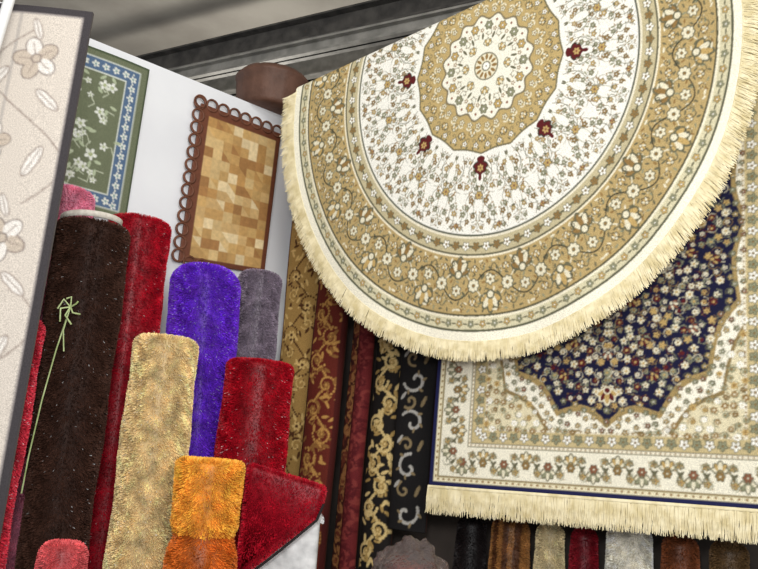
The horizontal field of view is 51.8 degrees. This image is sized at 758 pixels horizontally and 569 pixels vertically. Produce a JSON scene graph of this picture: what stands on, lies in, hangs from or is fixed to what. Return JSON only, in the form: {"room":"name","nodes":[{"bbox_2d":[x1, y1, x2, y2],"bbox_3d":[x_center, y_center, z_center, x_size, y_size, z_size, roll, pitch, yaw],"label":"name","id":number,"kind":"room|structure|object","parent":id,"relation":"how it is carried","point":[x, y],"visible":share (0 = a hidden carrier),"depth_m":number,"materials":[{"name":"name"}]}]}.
{"room":"store","nodes":[
{"label":"store","id":0,"kind":"room"},
{"bbox_2d":[0,2,292,360],"bbox_3d":[-1.375,0.512,2.605,2.600,3.050,0.060,15,-16,-39],"label":"wall","id":1,"kind":"structure","parent":0,"point":[161,155],"depth_m":3.18,"materials":[{"name":"white paint"}]},
{"bbox_2d":[0,3,93,537],"bbox_3d":[-1.403,0.231,1.996,1.000,2.150,0.024,5,-12,0],"label":"carpet","id":2,"kind":"object","parent":1,"relation":"attached to","point":[43,51],"visible":0.97,"depth_m":2.11,"materials":[{"name":"beige carpet"}]},
{"bbox_2d":[64,46,149,214],"bbox_3d":[-1.181,-0.611,2.866,0.620,0.640,0.018,15,-16,-39],"label":"floral rug","id":3,"kind":"object","parent":1,"relation":"attached to","point":[105,137],"visible":0.5,"depth_m":2.98,"materials":[{"name":"green carpet"}]},
{"bbox_2d":[171,94,282,270],"bbox_3d":[-0.632,-0.394,3.313,0.444,0.742,0.012,15,-16,-39],"label":"rug","id":4,"kind":"object","parent":1,"relation":"attached to","point":[228,210],"visible":0.98,"depth_m":3.31,"materials":[{"name":"brown fabric"}]},
{"bbox_2d":[235,62,308,115],"bbox_3d":[-0.489,-0.869,3.568,0.344,0.193,0.346,5,-12,0],"label":"pouf","id":5,"kind":"object","parent":1,"relation":"on","point":[265,85],"visible":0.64,"depth_m":3.42,"materials":[{"name":"brown leather"}]},
{"bbox_2d":[0,0,368,55],"bbox_3d":[0.675,-1.982,3.806,9.000,0.060,7.000,5,-12,0],"label":"ceiling","id":6,"kind":"structure","parent":0,"point":[132,27],"depth_m":5.28,"materials":[{"name":"grey paint"}]},
{"bbox_3d":[0.687,-1.471,3.092,2.223,1.230,1.352,5,-12,0],"label":"hanging rail","id":7,"kind":"object","parent":6,"relation":"hanging from","visible":0},
{"bbox_2d":[298,272,348,568],"bbox_3d":[-0.215,0.307,3.140,0.155,2.370,0.046,-2,-14,29],"label":"runner rug","id":8,"kind":"object","parent":7,"relation":"hanging from","point":[329,339],"visible":0.38,"depth_m":3.09,"materials":[{"name":"red carpet"}]},
{"bbox_2d":[331,316,359,568],"bbox_3d":[-0.084,0.318,3.134,0.080,2.370,0.046,-2,-14,29],"label":"runner rug","id":9,"kind":"object","parent":7,"relation":"hanging from","point":[352,374],"visible":0.25,"depth_m":3.06,"materials":[{"name":"brown carpet"}]},
{"bbox_2d":[338,311,375,568],"bbox_3d":[-0.061,0.300,3.042,0.064,2.370,0.046,-2,-14,29],"label":"runner rug","id":10,"kind":"object","parent":7,"relation":"hanging from","point":[366,343],"visible":0.5,"depth_m":2.96,"materials":[{"name":"red carpet"}]},
{"bbox_2d":[358,329,401,568],"bbox_3d":[0.045,0.231,3.036,0.125,2.220,0.046,-2,-14,29],"label":"runner rug","id":11,"kind":"object","parent":7,"relation":"hanging from","point":[376,535],"visible":0.37,"depth_m":2.93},
{"bbox_2d":[388,338,438,532],"bbox_3d":[0.172,0.010,2.983,0.150,1.790,0.031,-2,-14,29],"label":"runner rug","id":12,"kind":"object","parent":7,"relation":"hanging from","point":[418,372],"visible":0.3,"depth_m":2.85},
{"bbox_2d":[425,10,757,544],"bbox_3d":[0.759,-0.127,2.554,1.192,1.830,0.037,-2,-14,29],"label":"rug","id":13,"kind":"object","parent":7,"relation":"hanging from","point":[650,412],"visible":0.5,"depth_m":2.42,"materials":[{"name":"fabric"}]},
{"bbox_3d":[0.660,-1.438,2.982,1.863,1.345,1.364,5,-12,0],"label":"support pole","id":14,"kind":"object","parent":6,"relation":"hanging from","visible":0},
{"bbox_2d":[280,211,319,476],"bbox_3d":[-0.346,0.369,3.293,0.265,2.290,0.046,-2,-14,29],"label":"runner rug","id":15,"kind":"object","parent":14,"relation":"hanging from","point":[302,282],"visible":0.33,"depth_m":3.32,"materials":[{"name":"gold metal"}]},
{"bbox_2d":[280,0,757,361],"bbox_3d":[0.370,-0.491,2.750,1.800,1.544,0.072,-2,-14,29],"label":"rug","id":16,"kind":"object","parent":14,"relation":"hanging from","point":[495,175],"visible":1,"depth_m":2.64,"materials":[{"name":"fabric"}]},
{"bbox_3d":[1.328,-1.695,4.529,7.008,0.012,4.139,5,-12,0],"label":"roof beam","id":17,"kind":"structure","parent":6,"relation":"attached to","visible":0},
{"bbox_2d":[199,43,391,95],"bbox_3d":[1.319,-1.591,4.507,8.000,0.200,0.029,-2,-14,29],"label":"web","id":18,"kind":"object","parent":17,"relation":"attached to","point":[342,59],"visible":0.02,"depth_m":5.46,"materials":[{"name":"paint"}]},
{"bbox_2d":[219,66,342,96],"bbox_3d":[1.311,-1.500,4.487,8.000,0.012,0.160,-2,-14,29],"label":"flange","id":19,"kind":"object","parent":18,"relation":"attached to","point":[317,74],"visible":0.02,"depth_m":5.42,"materials":[{"name":"paint"}]},
{"bbox_2d":[135,0,400,59],"bbox_3d":[0.995,-1.636,3.931,8.000,0.012,0.120,-2,-14,29],"label":"roof beam","id":20,"kind":"structure","parent":0,"point":[371,3],"depth_m":4.82,"materials":[{"name":"metal"}]},
{"bbox_2d":[145,0,466,67],"bbox_3d":[0.988,-1.562,3.916,8.000,0.140,0.022,-2,-14,29],"label":"web","id":21,"kind":"object","parent":20,"relation":"attached to","point":[402,7],"visible":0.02,"depth_m":4.72,"materials":[{"name":"metal"}]},
{"bbox_2d":[165,0,480,69],"bbox_3d":[0.983,-1.499,3.902,8.000,0.012,0.120,-2,-14,29],"label":"flange","id":22,"kind":"object","parent":21,"relation":"attached to","point":[467,1],"visible":0.02,"depth_m":4.54,"materials":[{"name":"metal"}]},
{"bbox_2d":[168,0,484,71],"bbox_3d":[0.780,-1.329,3.531,8.000,0.012,0.070,-2,-14,29],"label":"roof beam","id":23,"kind":"structure","parent":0,"point":[468,5],"depth_m":4.07,"materials":[{"name":"metal"}]},
{"bbox_2d":[175,10,463,79],"bbox_3d":[0.776,-1.289,3.522,8.000,0.070,0.013,-2,-14,29],"label":"web","id":24,"kind":"object","parent":23,"relation":"attached to","point":[432,20],"visible":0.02,"depth_m":4.12,"materials":[{"name":"paint"}]},
{"bbox_2d":[185,23,435,81],"bbox_3d":[0.774,-1.261,3.516,8.000,0.012,0.070,-2,-14,29],"label":"flange","id":25,"kind":"object","parent":24,"relation":"attached to","point":[406,32],"visible":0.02,"depth_m":4.11,"materials":[{"name":"paint"}]},
{"bbox_2d":[325,312,757,568],"bbox_3d":[1.272,0.656,2.556,4.200,3.200,0.080,-2,-14,29],"label":"wall","id":26,"kind":"structure","parent":0,"point":[441,530],"depth_m":3.01,"materials":[{"name":"paint"}]},
{"bbox_3d":[0.328,1.989,1.374,9.000,0.050,8.500,5,-12,0],"label":"floor","id":27,"kind":"structure","parent":0,"visible":0},
{"bbox_2d":[0,0,14,48],"bbox_3d":[-1.103,-0.187,1.982,0.398,4.202,0.028,5,-12,0],"label":"tent pole","id":28,"kind":"object","parent":27,"relation":"on","point":[6,8],"visible":1,"depth_m":2.09,"materials":[{"name":"paint"}]},
{"bbox_2d":[0,320,45,568],"bbox_3d":[-1.083,1.000,1.956,0.176,1.880,0.178,0,-13,20],"label":"roll","id":29,"kind":"object","parent":27,"relation":"on","point":[25,427],"visible":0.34,"depth_m":2.08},
{"bbox_2d":[6,183,95,568],"bbox_3d":[-1.155,0.833,2.419,0.187,2.385,0.184,2,-12,13],"label":"roll","id":30,"kind":"object","parent":27,"relation":"on","point":[73,197],"visible":0.04,"depth_m":2.49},
{"bbox_2d":[34,538,88,568],"bbox_3d":[-0.793,1.250,1.694,0.120,1.334,0.122,-2,-14,31],"label":"roll","id":31,"kind":"object","parent":27,"relation":"on","point":[58,553],"visible":1,"depth_m":1.79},
{"bbox_2d":[14,209,130,568],"bbox_3d":[-0.967,0.881,2.207,0.255,2.236,0.231,5,-12,0],"label":"roll","id":32,"kind":"object","parent":27,"relation":"on","point":[89,259],"visible":0.92,"depth_m":2.26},
{"bbox_2d":[21,296,80,493],"bbox_3d":[-0.929,0.307,2.201,0.101,0.560,0.027,1,-13,19],"label":"ribbon","id":33,"kind":"object","parent":32,"relation":"attached to","point":[70,306],"visible":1,"depth_m":2.23,"materials":[{"name":"fabric"}]},
{"bbox_2d":[87,212,171,568],"bbox_3d":[-0.930,0.906,2.550,0.269,2.335,0.231,5,-12,0],"label":"roll","id":34,"kind":"object","parent":27,"relation":"on","point":[150,237],"visible":0.3,"depth_m":2.63,"materials":[{"name":"red carpet"}]},
{"bbox_2d":[102,332,198,568],"bbox_3d":[-0.723,1.081,2.211,0.217,1.890,0.215,-3,-14,32],"label":"roll","id":35,"kind":"object","parent":27,"relation":"on","point":[156,423],"visible":0.87,"depth_m":2.26,"materials":[{"name":"beige carpet"}]},
{"bbox_2d":[166,262,240,457],"bbox_3d":[-0.709,1.013,2.685,0.312,2.221,0.268,5,-12,0],"label":"roll","id":36,"kind":"object","parent":27,"relation":"on","point":[204,299],"visible":0.44,"depth_m":2.77,"materials":[{"name":"purple carpet"}]},
{"bbox_2d":[162,455,245,568],"bbox_3d":[-0.536,1.243,2.057,0.210,1.542,0.206,5,-12,0],"label":"roll","id":37,"kind":"object","parent":27,"relation":"on","point":[207,492],"visible":1,"depth_m":2.12,"materials":[{"name":"orange carpet"}]},
{"bbox_2d":[214,357,294,551],"bbox_3d":[-0.484,1.174,2.502,0.249,1.870,0.250,-1,-14,27],"label":"roll","id":38,"kind":"object","parent":27,"relation":"on","point":[254,421],"visible":0.57,"depth_m":2.57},
{"bbox_2d":[236,268,282,359],"bbox_3d":[-0.557,1.047,2.865,0.192,2.256,0.192,-1,-14,27],"label":"roll","id":39,"kind":"object","parent":27,"relation":"on","point":[261,290],"visible":0.28,"depth_m":3.00,"materials":[{"name":"grey carpet"}]},
{"bbox_2d":[235,462,326,568],"bbox_3d":[-0.341,1.309,2.267,0.261,1.533,0.128,5,-12,0],"label":"shag rug","id":40,"kind":"object","parent":27,"relation":"on","point":[281,518],"visible":0.99,"depth_m":2.35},
{"bbox_2d":[371,535,448,568],"bbox_3d":[0.036,1.365,2.014,0.223,1.382,0.201,5,-12,0],"label":"wrapped bundle","id":41,"kind":"object","parent":27,"relation":"on","point":[408,553],"visible":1,"depth_m":2.10,"materials":[{"name":"grey"}]},
{"bbox_2d":[452,515,486,568],"bbox_3d":[0.274,1.508,2.640,0.120,1.405,0.121,-3,-14,32],"label":"roll","id":42,"kind":"object","parent":27,"relation":"on","point":[470,547],"visible":0.98,"depth_m":2.73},
{"bbox_2d":[488,516,530,568],"bbox_3d":[0.401,1.499,2.570,0.147,1.415,0.146,-1,-13,25],"label":"roll","id":43,"kind":"object","parent":27,"relation":"on","point":[510,541],"visible":0.91,"depth_m":2.65,"materials":[{"name":"brown carpet"}]},
{"bbox_2d":[533,522,564,568],"bbox_3d":[0.523,1.496,2.502,0.110,1.415,0.110,0,-13,23],"label":"roll","id":44,"kind":"object","parent":27,"relation":"on","point":[549,551],"visible":0.99,"depth_m":2.60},
{"bbox_2d":[568,526,598,568],"bbox_3d":[0.623,1.492,2.445,0.104,1.414,0.105,-2,-14,28],"label":"roll","id":45,"kind":"object","parent":27,"relation":"on","point":[583,550],"visible":1,"depth_m":2.55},
{"bbox_2d":[604,525,653,568],"bbox_3d":[0.750,1.478,2.377,0.158,1.435,0.159,2,-12,12],"label":"roll","id":46,"kind":"object","parent":27,"relation":"on","point":[624,550],"visible":0.84,"depth_m":2.46,"materials":[{"name":"white carpet"}]},
{"bbox_2d":[660,534,700,568],"bbox_3d":[0.885,1.479,2.299,0.127,1.425,0.127,-3,-15,35],"label":"roll","id":47,"kind":"object","parent":27,"relation":"on","point":[677,553],"visible":0.98,"depth_m":2.40,"materials":[{"name":"brown carpet"}]},
{"bbox_2d":[709,540,749,568],"bbox_3d":[1.007,1.475,2.231,0.126,1.425,0.126,-3,-14,32],"label":"roll","id":48,"kind":"object","parent":27,"relation":"on","point":[724,554],"visible":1,"depth_m":2.34,"materials":[{"name":"brown carpet"}]}
]}

